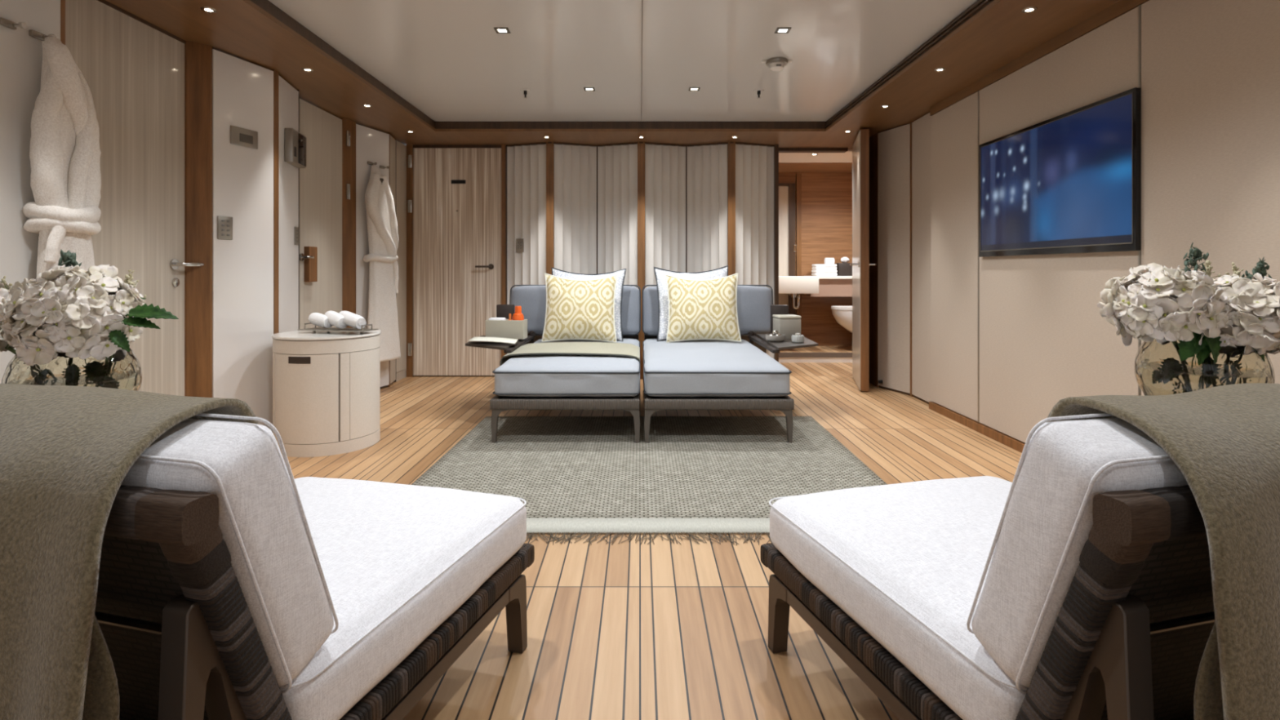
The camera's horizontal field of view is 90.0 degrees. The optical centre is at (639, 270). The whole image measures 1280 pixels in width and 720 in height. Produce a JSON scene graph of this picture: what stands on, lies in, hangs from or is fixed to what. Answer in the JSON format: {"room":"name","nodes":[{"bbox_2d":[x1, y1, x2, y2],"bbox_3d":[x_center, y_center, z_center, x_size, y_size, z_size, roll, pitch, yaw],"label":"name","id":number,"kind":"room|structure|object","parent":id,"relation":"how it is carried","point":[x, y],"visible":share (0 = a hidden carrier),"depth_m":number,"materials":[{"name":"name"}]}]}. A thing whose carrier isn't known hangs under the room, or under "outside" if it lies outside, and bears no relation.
{"room":"spa relaxation room","nodes":[
{"label":"spa relaxation room","id":0,"kind":"room"},
{"bbox_2d":[0,0,60,383],"bbox_3d":[-2.500,-0.090,0.145,0.500,2.180,4.690,0,0,0],"label":"wall","id":1,"kind":"structure","parent":0,"point":[20,53],"depth_m":2.32,"materials":[{"name":"white paint"}]},
{"bbox_2d":[22,35,102,275],"bbox_3d":[-2.175,-0.192,2.420,0.216,1.353,0.242,0,0,21],"label":"bathrobe","id":2,"kind":"object","parent":1,"relation":"attached to","point":[65,185],"visible":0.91,"depth_m":2.36,"materials":[{"name":"white fabric"}]},
{"bbox_2d":[65,0,204,395],"bbox_3d":[-2.337,-0.087,2.970,0.125,2.155,0.740,0,0,0],"label":"door","id":3,"kind":"structure","parent":1,"relation":"in","point":[133,71],"depth_m":3.02,"materials":[{"name":"brown wood"}]},
{"bbox_2d":[97,0,186,44],"bbox_3d":[-2.373,-1.172,2.950,0.075,0.016,0.700,0,0,0],"label":"door frame","id":4,"kind":"structure","parent":1,"relation":"attached to","point":[104,2],"depth_m":3.00,"materials":[{"name":"brown wood"}]},
{"bbox_2d":[106,0,453,145],"bbox_3d":[-2.248,-1.252,2.050,1.003,0.145,8.500,0,0,0],"label":"trim","id":5,"kind":"structure","parent":1,"relation":"attached to","point":[235,29],"depth_m":3.49,"materials":[{"name":"brown wood"}]},
{"bbox_2d":[212,48,273,424],"bbox_3d":[-2.277,-0.094,3.585,0.160,2.148,0.393,0,0,15],"label":"wall panel","id":6,"kind":"object","parent":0,"point":[242,91],"visible":0.5,"depth_m":3.55,"materials":[{"name":"white paint"}]},
{"bbox_2d":[217,215,232,239],"bbox_3d":[-2.228,-0.228,3.438,0.010,0.125,0.090,0,0,15],"label":"keypad","id":7,"kind":"object","parent":6,"relation":"attached to","point":[224,224],"visible":1,"depth_m":3.43,"materials":[{"name":"silver metal"}]},
{"bbox_2d":[230,124,257,149],"bbox_3d":[-2.197,-0.738,3.556,0.010,0.100,0.176,0,0,15],"label":"thermostat","id":8,"kind":"object","parent":6,"relation":"attached to","point":[240,136],"visible":1,"depth_m":3.55,"materials":[{"name":"silver metal"}]},
{"bbox_2d":[269,69,279,333],"bbox_3d":[-2.224,-0.090,3.793,0.152,2.180,0.073,0,0,0],"label":"trim","id":9,"kind":"structure","parent":6,"relation":"attached to","point":[276,74],"depth_m":3.79,"materials":[{"name":"brown wood"}]},
{"bbox_2d":[279,75,298,333],"bbox_3d":[-2.273,-0.094,3.987,0.160,2.148,0.363,0,0,-11],"label":"wall panel","id":10,"kind":"object","parent":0,"point":[288,95],"visible":0.29,"depth_m":3.98,"materials":[{"name":"white"}]},
{"bbox_2d":[284,127,306,168],"bbox_3d":[-2.177,-0.770,4.047,0.053,0.210,0.255,0,0,-11],"label":"intercom","id":11,"kind":"object","parent":10,"relation":"attached to","point":[295,143],"visible":1,"depth_m":3.96,"materials":[{"name":"silver metal"}]},
{"bbox_2d":[355,124,389,386],"bbox_3d":[-2.284,-0.094,5.315,0.160,2.148,0.402,0,0,16],"label":"wall panel","id":12,"kind":"object","parent":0,"point":[372,145],"visible":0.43,"depth_m":5.20,"materials":[{"name":"white paint"}]},
{"bbox_2d":[340,118,355,328],"bbox_3d":[-2.381,-0.090,5.033,0.238,2.180,0.134,0,0,0],"label":"trim","id":13,"kind":"structure","parent":12,"relation":"attached to","point":[348,153],"depth_m":5.02,"materials":[{"name":"brown wood"}]},
{"bbox_2d":[299,98,350,328],"bbox_3d":[-2.308,-0.089,4.673,0.125,2.158,0.681,0,0,0],"label":"door","id":14,"kind":"structure","parent":13,"relation":"attached to","point":[321,181],"depth_m":4.61,"materials":[{"name":"wood"}]},
{"bbox_2d":[367,161,377,164],"bbox_3d":[-2.195,-0.878,5.242,0.052,0.024,0.057,0,0,17],"label":"robe hook","id":15,"kind":"object","parent":12,"relation":"attached to","point":[368,162],"visible":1,"depth_m":5.24,"materials":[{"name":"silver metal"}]},
{"bbox_2d":[362,165,400,361],"bbox_3d":[-2.141,-0.060,5.292,0.197,1.600,0.412,0,0,19],"label":"bathrobe","id":16,"kind":"object","parent":15,"relation":"hanging from","point":[382,257],"visible":0.94,"depth_m":5.22,"materials":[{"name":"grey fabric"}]},
{"bbox_2d":[390,135,395,383],"bbox_3d":[-2.251,-0.094,5.613,0.160,2.148,0.231,0,0,-9],"label":"wall panel","id":17,"kind":"object","parent":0,"point":[393,141],"visible":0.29,"depth_m":5.63,"materials":[{"name":"leather"}]},
{"bbox_2d":[396,141,406,372],"bbox_3d":[-2.270,-0.124,5.886,0.160,2.088,0.267,0,0,0],"label":"wall panel","id":18,"kind":"object","parent":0,"point":[401,148],"visible":0.43,"depth_m":5.89,"materials":[{"name":"wood"}]},
{"bbox_2d":[406,144,413,377],"bbox_3d":[-2.163,-0.090,6.100,0.055,2.180,0.200,0,0,0],"label":"trim","id":19,"kind":"structure","parent":18,"relation":"attached to","point":[409,147],"depth_m":6.00,"materials":[{"name":"brown wood"}]},
{"bbox_2d":[408,147,501,375],"bbox_3d":[-1.736,-0.081,6.018,0.873,2.138,0.125,0,0,0],"label":"door","id":20,"kind":"structure","parent":19,"relation":"attached to","point":[457,191],"depth_m":6.02,"materials":[{"name":"brown wood"}]},
{"bbox_2d":[506,144,546,304],"bbox_3d":[-1.058,-0.084,6.051,0.388,2.168,0.298,0,0,0],"label":"wall panel","id":21,"kind":"object","parent":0,"point":[526,164],"visible":0.65,"depth_m":5.98,"materials":[{"name":"beige fabric"}]},
{"bbox_2d":[506,142,774,146],"bbox_3d":[0.005,-1.173,5.970,2.526,0.014,0.196,0,0,0],"label":"trim","id":22,"kind":"structure","parent":21,"relation":"attached to","point":[540,143],"depth_m":5.95,"materials":[{"name":"brown wood"}]},
{"bbox_2d":[554,144,596,274],"bbox_3d":[-0.601,-0.084,6.051,0.382,2.168,0.298,0,0,0],"label":"wall panel","id":23,"kind":"object","parent":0,"point":[575,166],"visible":0.64,"depth_m":5.98,"materials":[{"name":"white leather"}]},
{"bbox_2d":[546,142,554,275],"bbox_3d":[-0.828,-0.090,6.039,0.069,2.180,0.322,0,0,0],"label":"trim","id":24,"kind":"structure","parent":23,"relation":"attached to","point":[549,147],"depth_m":5.88,"materials":[{"name":"brown wood"}]},
{"bbox_2d":[597,143,637,287],"bbox_3d":[-0.211,-0.084,6.051,0.374,2.168,0.298,0,0,0],"label":"wall panel","id":25,"kind":"object","parent":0,"point":[617,165],"visible":0.66,"depth_m":5.98,"materials":[{"name":"beige fabric"}]},
{"bbox_2d":[637,142,644,379],"bbox_3d":[0.012,-0.090,6.039,0.069,2.180,0.322,0,0,0],"label":"trim","id":26,"kind":"structure","parent":25,"relation":"attached to","point":[641,147],"depth_m":5.88,"materials":[{"name":"brown wood"}]},
{"bbox_2d":[268,0,977,121],"bbox_3d":[-0.080,-1.295,1.665,3.510,0.060,7.730,0,0,0],"label":"ceiling","id":27,"kind":"structure","parent":0,"point":[447,59],"depth_m":3.66,"materials":[{"name":"white paint"}]},
{"bbox_2d":[238,0,1004,132],"bbox_3d":[-0.080,-1.232,1.621,3.332,0.065,7.642,0,0,0],"label":"trim","id":28,"kind":"structure","parent":27,"relation":"attached to","point":[265,5],"depth_m":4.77,"materials":[{"name":"brown wood"}]},
{"bbox_2d":[435,132,825,147],"bbox_3d":[-0.080,-1.252,5.871,3.334,0.145,0.858,0,0,0],"label":"trim","id":29,"kind":"structure","parent":27,"relation":"attached to","point":[784,140],"depth_m":5.68,"materials":[{"name":"brown wood"}]},
{"bbox_2d":[761,57,792,71],"bbox_3d":[0.826,-1.236,3.860,0.156,0.058,0.132,0,0,39],"label":"smoke detector","id":30,"kind":"object","parent":27,"relation":"attached to","point":[776,64],"visible":1,"depth_m":3.83,"materials":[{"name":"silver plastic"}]},
{"bbox_2d":[287,362,1026,719],"bbox_3d":[0.075,1.030,2.380,5.650,0.060,9.160,0,0,0],"label":"floor","id":31,"kind":"structure","parent":0,"point":[625,630],"depth_m":1.95,"materials":[{"name":"brown wood"}]},
{"bbox_2d":[184,40,212,397],"bbox_3d":[-2.428,-0.090,3.333,0.345,2.180,0.085,0,0,0],"label":"trim","id":32,"kind":"structure","parent":31,"relation":"on","point":[197,56],"depth_m":3.32,"materials":[{"name":"brown wood"}]},
{"bbox_2d":[94,413,534,719],"bbox_3d":[-0.776,0.603,1.341,0.759,0.794,1.001,0,0,15],"label":"lounge chair","id":33,"kind":"object","parent":31,"relation":"on","point":[232,585],"visible":0.87,"depth_m":0.92,"materials":[{"name":"white fabric"}]},
{"bbox_2d":[0,383,258,719],"bbox_3d":[-0.916,0.550,0.944,0.685,0.727,0.365,0,0,15],"label":"throw blanket","id":34,"kind":"object","parent":33,"relation":"on","point":[67,452],"visible":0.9,"depth_m":0.77,"materials":[{"name":"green fabric"}]},
{"bbox_2d":[120,417,334,686],"bbox_3d":[-0.865,0.412,1.008,0.759,0.400,0.247,0,0,15],"label":"cushion","id":35,"kind":"object","parent":33,"relation":"on","point":[251,607],"depth_m":0.85,"materials":[{"name":"white fabric"}]},
{"bbox_2d":[281,476,527,719],"bbox_3d":[-0.756,0.670,1.418,0.754,0.196,0.825,0,0,15],"label":"seat cushion","id":36,"kind":"object","parent":33,"relation":"on","point":[407,570],"depth_m":1.31,"materials":[{"name":"white fabric"}]},
{"bbox_2d":[271,329,381,457],"bbox_3d":[-1.805,0.679,3.705,0.568,0.641,0.568,0,0,0],"label":"base cabinet","id":37,"kind":"object","parent":31,"relation":"on","point":[326,384],"visible":0.91,"depth_m":3.47,"materials":[{"name":"white wood"}]},
{"bbox_2d":[297,322,378,333],"bbox_3d":[-1.745,0.333,3.700,0.420,0.052,0.170,0,0,17],"label":"tray","id":38,"kind":"object","parent":37,"relation":"on","point":[348,331],"visible":0.98,"depth_m":3.68,"materials":[{"name":"silver metal"}]},
{"bbox_2d":[308,312,332,328],"bbox_3d":[-1.860,0.291,3.732,0.158,0.086,0.075,0,0,31],"label":"rolled towel","id":39,"kind":"object","parent":38,"relation":"on","point":[321,320],"visible":0.94,"depth_m":3.70,"materials":[{"name":"white fabric"}]},
{"bbox_2d":[324,311,347,328],"bbox_3d":[-1.758,0.285,3.705,0.170,0.098,0.079,0,0,35],"label":"rolled towel","id":40,"kind":"object","parent":38,"relation":"on","point":[335,319],"visible":0.94,"depth_m":3.66,"materials":[{"name":"white fabric"}]},
{"bbox_2d":[338,311,366,328],"bbox_3d":[-1.659,0.284,3.681,0.189,0.099,0.079,0,0,32],"label":"rolled towel","id":41,"kind":"object","parent":38,"relation":"on","point":[353,320],"visible":0.82,"depth_m":3.64,"materials":[{"name":"white fabric"}]},
{"bbox_2d":[412,144,501,376],"bbox_3d":[-1.715,-0.090,6.105,0.840,2.180,0.190,0,0,0],"label":"trim","id":42,"kind":"structure","parent":31,"relation":"on","point":[413,145],"depth_m":6.01,"materials":[{"name":"brown wood"}]},
{"bbox_2d":[501,144,506,358],"bbox_3d":[-1.280,-0.090,6.098,0.036,2.180,0.205,0,0,0],"label":"trim","id":43,"kind":"structure","parent":31,"relation":"on","point":[504,148],"depth_m":6.00,"materials":[{"name":"brown wood"}]},
{"bbox_2d":[411,416,887,545],"bbox_3d":[0.052,0.993,3.331,2.224,0.010,2.018,0,0,0],"label":"woven rug","id":44,"kind":"object","parent":31,"relation":"on","point":[582,475],"visible":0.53,"depth_m":3.19,"materials":[{"name":"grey fabric"}]},
{"bbox_2d":[465,284,640,443],"bbox_3d":[-0.618,0.559,4.553,1.248,0.882,1.795,0,0,0],"label":"daybed","id":45,"kind":"object","parent":44,"relation":"on","point":[533,381],"visible":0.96,"depth_m":3.68,"materials":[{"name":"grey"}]},
{"bbox_2d":[465,335,520,350],"bbox_3d":[-1.065,0.518,4.685,0.355,0.016,0.940,0,0,0],"label":"tray","id":46,"kind":"object","parent":45,"relation":"on","point":[495,347],"depth_m":4.33,"materials":[{"name":"brown metal"}]},
{"bbox_2d":[485,319,527,339],"bbox_3d":[-1.000,0.440,4.800,0.285,0.140,0.130,0,0,4],"label":"storage box","id":47,"kind":"object","parent":45,"relation":"on","point":[512,329],"visible":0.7,"depth_m":4.74,"materials":[{"name":"beige paint"}]},
{"bbox_2d":[496,304,514,319],"bbox_3d":[-1.040,0.387,4.950,0.130,0.245,0.060,0,0,0],"label":"holder","id":48,"kind":"object","parent":47,"relation":"in","point":[502,310],"visible":0.44,"depth_m":4.92,"materials":[{"name":"brown"}]},
{"bbox_2d":[493,338,639,397],"bbox_3d":[-0.427,0.648,4.481,0.858,0.226,1.637,0,0,0],"label":"seat cushion","id":49,"kind":"object","parent":45,"relation":"on","point":[533,375],"depth_m":3.68,"materials":[{"name":"grey fabric"}]},
{"bbox_2d":[499,342,639,365],"bbox_3d":[-0.452,0.619,4.333,0.902,0.214,0.644,0,0,0],"label":"throw blanket","id":50,"kind":"object","parent":45,"relation":"on","point":[610,348],"visible":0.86,"depth_m":4.24,"materials":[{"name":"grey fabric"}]},
{"bbox_2d":[511,285,639,335],"bbox_3d":[-0.531,0.333,5.301,1.069,0.422,0.255,0,0,0],"label":"cushion","id":51,"kind":"object","parent":45,"relation":"on","point":[531,299],"depth_m":5.21,"materials":[{"name":"fabric"}]},
{"bbox_2d":[541,272,617,342],"bbox_3d":[-0.455,0.282,4.867,0.569,0.525,0.216,0,0,-2],"label":"cushion","id":52,"kind":"object","parent":45,"relation":"on","point":[576,309],"visible":1,"depth_m":4.81,"materials":[{"name":"yellow fabric"}]},
{"bbox_2d":[551,267,626,341],"bbox_3d":[-0.425,0.263,5.063,0.618,0.579,0.207,0,0,4],"label":"cushion","id":53,"kind":"object","parent":45,"relation":"on","point":[555,272],"visible":0.2,"depth_m":5.10,"materials":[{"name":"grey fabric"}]},
{"bbox_2d":[642,284,817,443],"bbox_3d":[0.642,0.559,4.553,1.248,0.882,1.795,0,0,0],"label":"daybed","id":54,"kind":"object","parent":44,"relation":"on","point":[696,374],"visible":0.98,"depth_m":3.75,"materials":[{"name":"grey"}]},
{"bbox_2d":[653,265,728,341],"bbox_3d":[0.425,0.256,5.065,0.618,0.593,0.210,0,0,-4],"label":"cushion","id":55,"kind":"object","parent":54,"relation":"on","point":[660,273],"visible":0.38,"depth_m":5.09,"materials":[{"name":"grey fabric"}]},
{"bbox_2d":[665,273,741,342],"bbox_3d":[0.477,0.282,4.866,0.572,0.525,0.216,0,0,3],"label":"cushion","id":56,"kind":"object","parent":54,"relation":"on","point":[699,309],"visible":1,"depth_m":4.81,"materials":[{"name":"yellow fabric"}]},
{"bbox_2d":[643,284,772,336],"bbox_3d":[0.556,0.333,5.300,1.068,0.425,0.256,0,0,0],"label":"cushion","id":57,"kind":"object","parent":54,"relation":"on","point":[754,302],"depth_m":5.21,"materials":[{"name":"fabric"}]},
{"bbox_2d":[643,338,790,397],"bbox_3d":[0.450,0.648,4.482,0.856,0.227,1.637,0,0,0],"label":"seat cushion","id":58,"kind":"object","parent":54,"relation":"on","point":[696,368],"depth_m":3.70,"materials":[{"name":"grey fabric"}]},
{"bbox_2d":[770,304,788,333],"bbox_3d":[1.085,0.390,4.980,0.130,0.240,0.060,0,0,0],"label":"holder","id":59,"kind":"object","parent":54,"relation":"on","point":[775,308],"visible":0.49,"depth_m":4.95,"materials":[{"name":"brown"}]},
{"bbox_2d":[747,330,817,353],"bbox_3d":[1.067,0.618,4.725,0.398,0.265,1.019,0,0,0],"label":"tray","id":60,"kind":"object","parent":54,"relation":"on","point":[773,347],"depth_m":4.53,"materials":[{"name":"grey wood"}]},
{"bbox_2d":[772,314,801,339],"bbox_3d":[1.105,0.423,4.820,0.170,0.172,0.170,0,0,-6],"label":"tissue box","id":61,"kind":"object","parent":54,"relation":"on","point":[788,325],"visible":0.86,"depth_m":4.74,"materials":[{"name":"beige paint"}]},
{"bbox_2d":[778,357,852,362],"bbox_3d":[2.050,0.972,6.952,1.500,0.056,0.015,0,0,0],"label":"trim","id":62,"kind":"structure","parent":31,"relation":"on","point":[780,359],"depth_m":6.94,"materials":[{"name":"white"}]},
{"bbox_2d":[869,132,879,387],"bbox_3d":[2.248,-0.090,5.856,0.505,2.180,0.788,0,0,0],"label":"trim","id":63,"kind":"structure","parent":31,"relation":"on","point":[873,140],"depth_m":5.57,"materials":[{"name":"brown wood"}]},
{"bbox_2d":[849,128,876,391],"bbox_3d":[1.931,-0.083,5.612,0.202,2.154,0.741,0,0,14],"label":"door","id":64,"kind":"structure","parent":63,"relation":"attached to","point":[860,264],"depth_m":5.26,"materials":[{"name":"brown wood"}]},
{"bbox_2d":[760,413,1215,719],"bbox_3d":[0.816,0.603,1.341,0.759,0.794,1.001,0,0,-15],"label":"lounge chair","id":65,"kind":"object","parent":31,"relation":"on","point":[1079,586],"visible":0.94,"depth_m":0.93,"materials":[{"name":"white fabric"}]},
{"bbox_2d":[768,476,1026,719],"bbox_3d":[0.795,0.670,1.418,0.754,0.196,0.825,0,0,-15],"label":"seat cushion","id":66,"kind":"object","parent":65,"relation":"on","point":[895,571],"depth_m":1.31,"materials":[{"name":"white fabric"}]},
{"bbox_2d":[969,416,1188,686],"bbox_3d":[0.905,0.412,1.008,0.759,0.400,0.247,0,0,-15],"label":"cushion","id":67,"kind":"object","parent":65,"relation":"on","point":[1055,603],"depth_m":0.85,"materials":[{"name":"white fabric"}]},
{"bbox_2d":[1044,382,1279,719],"bbox_3d":[0.956,0.550,0.945,0.684,0.728,0.362,0,0,-15],"label":"throw blanket","id":68,"kind":"object","parent":65,"relation":"on","point":[1224,440],"visible":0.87,"depth_m":0.77,"materials":[{"name":"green fabric"}]},
{"bbox_3d":[-1.368,0.684,1.550,0.400,0.632,0.400,0,0,0],"label":"side table","id":69,"kind":"object","parent":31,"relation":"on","visible":0},
{"bbox_2d":[0,347,142,391],"bbox_3d":[-1.368,0.270,1.550,0.256,0.196,0.256,0,0,-42],"label":"glass vase","id":70,"kind":"object","parent":69,"relation":"on","point":[122,371],"visible":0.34,"depth_m":1.47,"materials":[{"name":"clear glass"}]},
{"bbox_2d":[0,279,16,354],"bbox_3d":[-1.575,0.184,1.545,0.278,0.334,0.211,0,0,28],"label":"hydrangea","id":71,"kind":"object","parent":70,"relation":"in","point":[4,293],"visible":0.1,"depth_m":1.55,"materials":[{"name":"white plant"}]},
{"bbox_2d":[57,249,82,267],"bbox_3d":[-1.413,0.147,1.617,0.115,0.402,0.102,0,0,0],"label":"flower sprig","id":72,"kind":"object","parent":70,"relation":"in","point":[68,259],"visible":0.19,"depth_m":1.59,"materials":[{"name":"green plant"}]},
{"bbox_2d":[0,264,147,365],"bbox_3d":[-1.324,0.168,1.499,0.276,0.361,0.275,0,0,0],"label":"hydrangea","id":73,"kind":"object","parent":70,"relation":"in","point":[73,311],"visible":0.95,"depth_m":1.43,"materials":[{"name":"white plant"}]},
{"bbox_2d":[105,297,178,360],"bbox_3d":[-1.232,0.206,1.513,0.246,0.287,0.102,0,0,17],"label":"leaf spray","id":74,"kind":"object","parent":70,"relation":"in","point":[136,315],"visible":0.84,"depth_m":1.50,"materials":[{"name":"green plant"}]},
{"bbox_3d":[1.358,0.672,1.550,0.400,0.655,0.400,0,0,0],"label":"side table","id":75,"kind":"object","parent":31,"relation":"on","visible":0},
{"bbox_2d":[1133,338,1275,395],"bbox_3d":[1.358,0.246,1.550,0.256,0.196,0.256,0,0,-42],"label":"glass vase","id":76,"kind":"object","parent":75,"relation":"on","point":[1158,368],"visible":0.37,"depth_m":1.47,"materials":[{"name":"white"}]},
{"bbox_2d":[1097,262,1229,346],"bbox_3d":[1.222,0.154,1.493,0.240,0.345,0.232,0,0,19],"label":"hydrangea","id":77,"kind":"object","parent":76,"relation":"in","point":[1156,301],"visible":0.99,"depth_m":1.44,"materials":[{"name":"white plant"}]},
{"bbox_2d":[1182,241,1208,272],"bbox_3d":[1.371,0.127,1.582,0.098,0.397,0.073,0,0,37],"label":"flower sprig","id":78,"kind":"object","parent":76,"relation":"in","point":[1194,255],"visible":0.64,"depth_m":1.58,"materials":[{"name":"green plant"}]},
{"bbox_2d":[1177,331,1264,365],"bbox_3d":[1.302,0.202,1.440,0.197,0.249,0.078,0,0,-21],"label":"leaf spray","id":79,"kind":"object","parent":76,"relation":"in","point":[1187,349],"visible":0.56,"depth_m":1.43,"materials":[{"name":"green plant"}]},
{"bbox_2d":[1211,272,1279,355],"bbox_3d":[1.385,0.168,1.486,0.240,0.315,0.245,0,0,0],"label":"hydrangea","id":80,"kind":"object","parent":76,"relation":"in","point":[1254,313],"visible":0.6,"depth_m":1.41,"materials":[{"name":"white plant"}]},
{"bbox_2d":[1241,256,1272,279],"bbox_3d":[1.479,0.146,1.577,0.134,0.360,0.069,0,0,37],"label":"flower sprig","id":81,"kind":"object","parent":76,"relation":"in","point":[1260,268],"visible":0.38,"depth_m":1.56,"materials":[{"name":"green plant"}]},
{"bbox_2d":[644,143,685,287],"bbox_3d":[0.239,-0.084,6.051,0.383,2.168,0.298,0,0,0],"label":"wall panel","id":82,"kind":"object","parent":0,"point":[664,165],"visible":0.66,"depth_m":5.98,"materials":[{"name":"white leather"}]},
{"bbox_2d":[687,143,727,272],"bbox_3d":[0.625,-0.084,6.051,0.363,2.168,0.298,0,0,0],"label":"wall panel","id":83,"kind":"object","parent":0,"point":[707,165],"visible":0.65,"depth_m":5.98,"materials":[{"name":"white leather"}]},
{"bbox_2d":[685,146,687,272],"bbox_3d":[0.437,-0.090,6.113,0.011,2.180,0.174,0,0,0],"label":"trim","id":84,"kind":"structure","parent":83,"relation":"attached to","point":[686,147],"depth_m":6.03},
{"bbox_2d":[727,142,735,275],"bbox_3d":[0.842,-0.090,6.039,0.069,2.180,0.322,0,0,0],"label":"trim","id":85,"kind":"structure","parent":83,"relation":"attached to","point":[731,147],"depth_m":5.88,"materials":[{"name":"brown wood"}]},
{"bbox_2d":[735,144,773,359],"bbox_3d":[1.070,-0.084,6.051,0.384,2.168,0.298,0,0,0],"label":"wall panel","id":86,"kind":"object","parent":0,"point":[754,164],"visible":0.66,"depth_m":5.98,"materials":[{"name":"beige fabric"}]},
{"bbox_2d":[778,172,852,346],"bbox_3d":[2.025,-0.150,7.635,1.850,2.300,0.130,0,0,0],"label":"wall","id":87,"kind":"structure","parent":0,"point":[826,197],"depth_m":7.57,"materials":[{"name":"brown wood"}]},
{"bbox_2d":[778,183,796,315],"bbox_3d":[1.565,-0.062,7.527,0.530,1.916,0.085,0,0,0],"label":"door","id":88,"kind":"structure","parent":87,"relation":"in","point":[787,246],"depth_m":7.52,"materials":[{"name":"wood"}]},
{"bbox_2d":[795,173,801,334],"bbox_3d":[1.873,-0.122,7.553,0.055,2.036,0.035,0,0,0],"label":"trim","id":89,"kind":"structure","parent":87,"relation":"attached to","point":[798,176],"depth_m":7.53,"materials":[{"name":"brown wood"}]},
{"bbox_2d":[778,275,852,309],"bbox_3d":[2.020,0.247,7.232,1.440,0.366,0.665,0,0,0],"label":"vanity","id":90,"kind":"object","parent":87,"relation":"attached to","point":[793,286],"visible":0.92,"depth_m":7.07,"materials":[{"name":"white stone"}]},
{"bbox_2d":[778,149,852,172],"bbox_3d":[2.025,-1.230,6.915,1.750,0.140,1.310,0,0,0],"label":"ceiling","id":91,"kind":"structure","parent":0,"point":[846,157],"depth_m":6.88,"materials":[{"name":"white"}]},
{"bbox_2d":[779,346,852,352],"bbox_3d":[2.050,0.978,7.330,1.700,0.164,0.740,0,0,0],"label":"floor","id":92,"kind":"structure","parent":0,"point":[815,348],"depth_m":7.22,"materials":[{"name":"brown wood"}]},
{"bbox_2d":[778,352,852,357],"bbox_3d":[2.050,0.918,6.952,1.500,0.051,0.025,0,0,0],"label":"trim","id":93,"kind":"structure","parent":92,"relation":"attached to","point":[780,354],"depth_m":6.94,"materials":[{"name":"brown wood"}]},
{"bbox_2d":[877,123,910,393],"bbox_3d":[2.265,-0.095,5.280,0.470,2.150,0.360,0,0,0],"label":"wall panel","id":94,"kind":"object","parent":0,"point":[893,144],"visible":0.43,"depth_m":5.27,"materials":[{"name":"beige paint"}]},
{"bbox_2d":[910,121,913,396],"bbox_3d":[2.276,-0.090,5.082,0.248,2.180,0.033,0,0,0],"label":"trim","id":95,"kind":"structure","parent":94,"relation":"attached to","point":[911,394],"depth_m":5.08,"materials":[{"name":"brown wood"}]},
{"bbox_2d":[911,112,932,402],"bbox_3d":[2.322,-0.095,4.867,0.355,2.150,0.395,0,0,0],"label":"wall panel","id":96,"kind":"object","parent":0,"point":[921,127],"visible":0.21,"depth_m":4.88,"materials":[{"name":"beige paint"}]},
{"bbox_2d":[930,0,1279,444],"bbox_3d":[2.200,-0.086,2.764,0.200,2.056,3.716,0,0,0],"label":"wall","id":97,"kind":"structure","parent":0,"point":[1211,68],"depth_m":2.90,"materials":[{"name":"beige paint"}]},
{"bbox_2d":[879,385,1029,453],"bbox_3d":[2.270,0.974,1.630,0.460,0.052,7.660,0,0,0],"label":"baseboard","id":98,"kind":"structure","parent":97,"relation":"attached to","point":[1002,437],"depth_m":3.99,"materials":[{"name":"brown wood"}]},
{"bbox_2d":[805,0,1119,149],"bbox_3d":[2.244,-1.252,2.050,1.313,0.145,8.500,0,0,0],"label":"trim","id":99,"kind":"structure","parent":97,"relation":"attached to","point":[1006,33],"depth_m":3.58,"materials":[{"name":"brown wood"}]},
{"bbox_2d":[977,4,1141,422],"bbox_3d":[2.109,-0.086,2.435,0.022,2.056,3.081,0,0,0],"label":"trim","id":100,"kind":"structure","parent":97,"relation":"attached to","point":[1140,6],"depth_m":2.69,"materials":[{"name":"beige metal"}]},
{"bbox_2d":[978,87,1140,257],"bbox_3d":[2.087,-0.425,3.300,0.024,0.684,1.240,0,0,0],"label":"television","id":101,"kind":"object","parent":97,"relation":"attached to","point":[1069,182],"visible":1,"depth_m":3.11,"materials":[{"name":"glass"}]},
{"bbox_3d":[1.224,-0.150,6.885,0.148,2.300,1.370,0,0,0],"label":"wall","id":102,"kind":"structure","parent":0,"visible":0},
{"bbox_2d":[773,144,778,361],"bbox_3d":[1.281,-0.090,6.095,0.034,2.180,0.210,0,0,0],"label":"trim","id":103,"kind":"structure","parent":102,"relation":"attached to","point":[776,146],"depth_m":5.99,"materials":[{"name":"brown wood"}]},
{"bbox_2d":[778,147,848,152],"bbox_3d":[1.649,-1.170,6.210,0.702,0.040,0.100,0,0,0],"label":"trim","id":104,"kind":"structure","parent":102,"relation":"attached to","point":[780,149],"depth_m":6.16,"materials":[{"name":"brown wood"}]},
{"bbox_3d":[2.200,-0.086,-0.650,0.200,2.056,3.088,0,0,0],"label":"wall","id":105,"kind":"structure","parent":0,"visible":0},
{"bbox_2d":[929,0,1149,115],"bbox_3d":[2.249,-1.149,1.215,0.302,0.062,6.830,0,0,0],"label":"trim","id":106,"kind":"structure","parent":105,"relation":"attached to","point":[1120,7],"depth_m":3.31,"materials":[{"name":"brown wood"}]},
{"bbox_3d":[2.825,-0.150,6.910,0.150,2.300,1.320,0,0,0],"label":"wall","id":107,"kind":"structure","parent":0,"visible":0},
{"bbox_2d":[831,305,852,333],"bbox_3d":[2.447,0.620,7.150,0.605,0.432,0.366,0,0,0],"label":"toilet","id":108,"kind":"object","parent":107,"relation":"attached to","point":[842,315],"visible":0.23,"depth_m":7.04,"materials":[{"name":"white ceramic"}]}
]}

